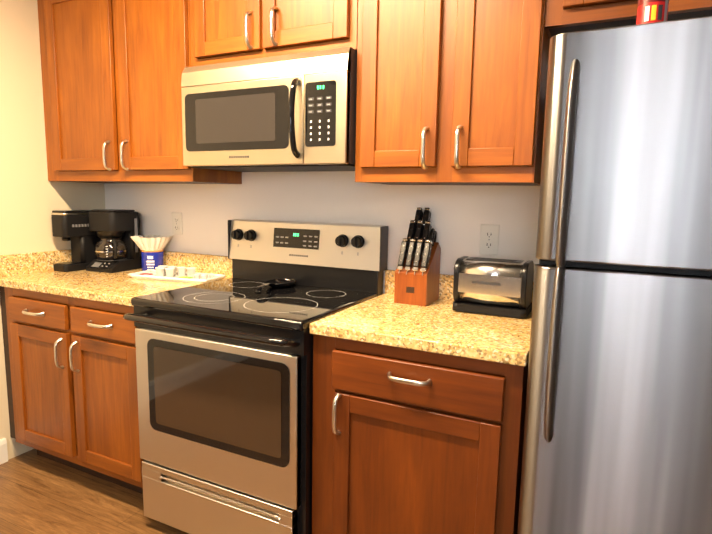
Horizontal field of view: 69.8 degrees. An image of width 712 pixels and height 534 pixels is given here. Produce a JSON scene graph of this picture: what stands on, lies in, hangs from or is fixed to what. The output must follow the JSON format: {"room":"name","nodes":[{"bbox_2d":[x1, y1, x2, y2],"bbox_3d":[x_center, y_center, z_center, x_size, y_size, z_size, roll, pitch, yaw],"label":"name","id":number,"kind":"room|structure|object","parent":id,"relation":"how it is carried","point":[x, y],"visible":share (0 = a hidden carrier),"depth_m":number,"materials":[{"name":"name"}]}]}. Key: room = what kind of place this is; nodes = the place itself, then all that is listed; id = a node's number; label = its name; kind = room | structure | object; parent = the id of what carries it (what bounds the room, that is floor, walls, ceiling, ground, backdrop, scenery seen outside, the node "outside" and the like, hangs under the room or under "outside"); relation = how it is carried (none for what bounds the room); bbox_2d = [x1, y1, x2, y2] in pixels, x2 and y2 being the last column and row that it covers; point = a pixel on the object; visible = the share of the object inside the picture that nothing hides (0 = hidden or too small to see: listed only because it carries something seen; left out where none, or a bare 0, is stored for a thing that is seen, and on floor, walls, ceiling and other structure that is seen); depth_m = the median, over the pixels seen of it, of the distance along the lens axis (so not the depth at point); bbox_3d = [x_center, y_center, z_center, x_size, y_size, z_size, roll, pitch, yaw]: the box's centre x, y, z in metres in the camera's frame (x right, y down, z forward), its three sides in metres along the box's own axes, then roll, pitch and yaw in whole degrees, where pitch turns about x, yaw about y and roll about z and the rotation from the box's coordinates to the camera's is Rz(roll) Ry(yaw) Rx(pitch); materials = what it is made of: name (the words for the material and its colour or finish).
{"room":"kitchen","nodes":[
{"label":"kitchen","id":0,"kind":"room"},
{"bbox_2d":[0,0,104,459],"bbox_3d":[-2.636,-0.035,0.564,0.100,2.440,5.300,5,8,26],"label":"wall","id":1,"kind":"structure","parent":0,"point":[32,197],"depth_m":2.48,"materials":[{"name":"beige paint"}]},
{"bbox_2d":[0,438,7,464],"bbox_3d":[-2.719,1.148,0.466,0.013,0.119,4.570,5,8,26],"label":"baseboard","id":2,"kind":"structure","parent":1,"relation":"attached to","point":[3,452],"depth_m":2.48,"materials":[{"name":"white wood"}]},
{"bbox_2d":[0,449,188,533],"bbox_3d":[-0.548,1.393,-0.233,4.755,0.100,5.400,5,8,26],"label":"floor","id":3,"kind":"structure","parent":0,"point":[40,494],"depth_m":2.17,"materials":[{"name":"brown wood"}]},
{"bbox_2d":[0,286,142,493],"bbox_3d":[-1.151,0.522,2.501,0.969,0.878,0.663,5,8,26],"label":"base cabinet","id":4,"kind":"object","parent":3,"relation":"on","point":[71,375],"visible":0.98,"depth_m":2.20,"materials":[{"name":"brown wood"}]},
{"bbox_2d":[0,249,231,306],"bbox_3d":[-1.135,0.018,2.446,0.970,0.135,0.634,5,8,26],"label":"countertop","id":5,"kind":"structure","parent":4,"relation":"on","point":[34,271],"depth_m":2.41,"materials":[{"name":"stone"}]},
{"bbox_2d":[51,210,99,271],"bbox_3d":[-1.448,-0.146,2.708,0.110,0.308,0.291,5,8,26],"label":"coffee maker","id":6,"kind":"object","parent":5,"relation":"on","point":[67,225],"visible":0.6,"depth_m":2.63,"materials":[{"name":"black plastic"},{"name":"glass"}]},
{"bbox_2d":[86,209,141,272],"bbox_3d":[-1.266,-0.142,2.676,0.194,0.315,0.208,4,8,20],"label":"coffee maker","id":7,"kind":"object","parent":5,"relation":"on","point":[116,249],"visible":1,"depth_m":2.62,"materials":[{"name":"black plastic"}]},
{"bbox_2d":[131,235,172,270],"bbox_3d":[-1.061,-0.069,2.661,0.206,0.182,0.206,5,8,26],"label":"canister","id":8,"kind":"object","parent":5,"relation":"on","point":[151,247],"visible":0.98,"depth_m":2.61,"materials":[{"name":"blue plastic"}]},
{"bbox_2d":[128,265,225,282],"bbox_3d":[-0.864,0.029,2.457,0.441,0.050,0.189,4,8,18],"label":"serving tray","id":9,"kind":"object","parent":5,"relation":"on","point":[172,273],"visible":1,"depth_m":2.44,"materials":[{"name":"white ceramic"}]},
{"bbox_2d":[123,219,387,533],"bbox_3d":[-0.387,0.432,2.054,0.786,1.202,0.722,5,8,26],"label":"range","id":10,"kind":"object","parent":3,"relation":"on","point":[225,387],"visible":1,"depth_m":1.83,"materials":[{"name":"silver metal"}]},
{"bbox_2d":[255,279,296,293],"bbox_3d":[-0.358,0.075,2.150,0.122,0.036,0.316,5,8,26],"label":"spoon rest","id":11,"kind":"object","parent":10,"relation":"on","point":[279,283],"visible":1,"depth_m":2.17,"materials":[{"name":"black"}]},
{"bbox_2d":[312,334,528,533],"bbox_3d":[0.270,0.641,1.815,0.654,0.878,0.663,5,8,26],"label":"base cabinet","id":12,"kind":"object","parent":3,"relation":"on","point":[408,441],"visible":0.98,"depth_m":1.52,"materials":[{"name":"brown wood"}]},
{"bbox_2d":[309,269,533,366],"bbox_3d":[0.289,0.137,1.758,0.665,0.135,0.634,5,8,26],"label":"countertop","id":13,"kind":"structure","parent":12,"relation":"on","point":[439,326],"depth_m":1.60,"materials":[{"name":"stone"}]},
{"bbox_2d":[394,207,440,305],"bbox_3d":[0.248,-0.049,2.001,0.128,0.366,0.196,5,8,26],"label":"knife block","id":14,"kind":"object","parent":13,"relation":"on","point":[417,274],"visible":1,"depth_m":1.95,"materials":[{"name":"brown wood"}]},
{"bbox_2d":[452,256,533,317],"bbox_3d":[0.489,0.065,1.850,0.276,0.189,0.176,5,8,26],"label":"toaster","id":15,"kind":"object","parent":13,"relation":"on","point":[497,287],"visible":1,"depth_m":1.77,"materials":[{"name":"silver metal"}]},
{"bbox_2d":[517,16,711,533],"bbox_3d":[0.890,0.299,1.359,0.760,1.700,0.795,5,8,26],"label":"fridge","id":16,"kind":"object","parent":3,"relation":"on","point":[618,428],"visible":1,"depth_m":1.12,"materials":[{"name":"grey metal"}]},
{"bbox_2d":[636,0,668,24],"bbox_3d":[0.676,-0.657,1.152,0.062,0.280,0.063,5,8,26],"label":"spray can","id":17,"kind":"object","parent":16,"relation":"on","point":[650,11],"visible":0.4,"depth_m":1.14,"materials":[{"name":"red"}]},
{"bbox_2d":[104,171,539,293],"bbox_3d":[0.641,-0.160,1.961,4.755,2.440,0.100,5,8,26],"label":"wall","id":18,"kind":"structure","parent":0,"point":[460,214],"depth_m":2.24,"materials":[{"name":"white paint"}]},
{"bbox_2d":[37,0,241,183],"bbox_3d":[-1.061,-0.870,2.443,0.971,0.916,0.378,5,8,26],"label":"upper cabinet","id":19,"kind":"object","parent":18,"relation":"attached to","point":[112,70],"visible":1,"depth_m":2.30,"materials":[{"name":"brown wood"}]},
{"bbox_2d":[171,212,182,234],"bbox_3d":[-0.938,-0.227,2.670,0.072,0.116,0.008,5,8,26],"label":"electrical outlet","id":20,"kind":"object","parent":18,"relation":"attached to","point":[176,223],"visible":1,"depth_m":2.67,"materials":[{"name":"white plastic"}]},
{"bbox_2d":[189,0,357,66],"bbox_3d":[-0.277,-1.032,2.036,0.763,0.458,0.378,5,8,26],"label":"upper cabinet","id":21,"kind":"object","parent":18,"relation":"attached to","point":[222,31],"visible":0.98,"depth_m":1.91,"materials":[{"name":"brown wood"}]},
{"bbox_2d":[181,47,356,171],"bbox_3d":[-0.300,-0.601,2.064,0.756,0.400,0.444,5,8,26],"label":"over-the-range microwave","id":22,"kind":"object","parent":21,"relation":"attached to","point":[291,113],"visible":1,"depth_m":1.89,"materials":[{"name":"grey metal"}]},
{"bbox_2d":[355,0,549,185],"bbox_3d":[0.341,-0.752,1.766,0.615,0.916,0.378,5,8,26],"label":"upper cabinet","id":23,"kind":"object","parent":18,"relation":"attached to","point":[451,92],"visible":1,"depth_m":1.64,"materials":[{"name":"brown wood"}]},
{"bbox_2d":[479,224,499,254],"bbox_3d":[0.514,-0.105,1.968,0.072,0.116,0.008,5,8,26],"label":"electrical outlet","id":24,"kind":"object","parent":18,"relation":"attached to","point":[489,239],"visible":1,"depth_m":1.97,"materials":[{"name":"white plastic"}]},
{"bbox_2d":[544,0,711,40],"bbox_3d":[1.008,-0.923,1.416,0.858,0.462,0.378,5,8,26],"label":"upper cabinet","id":25,"kind":"object","parent":18,"relation":"attached to","point":[563,16],"visible":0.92,"depth_m":1.45,"materials":[{"name":"brown wood"}]}
]}

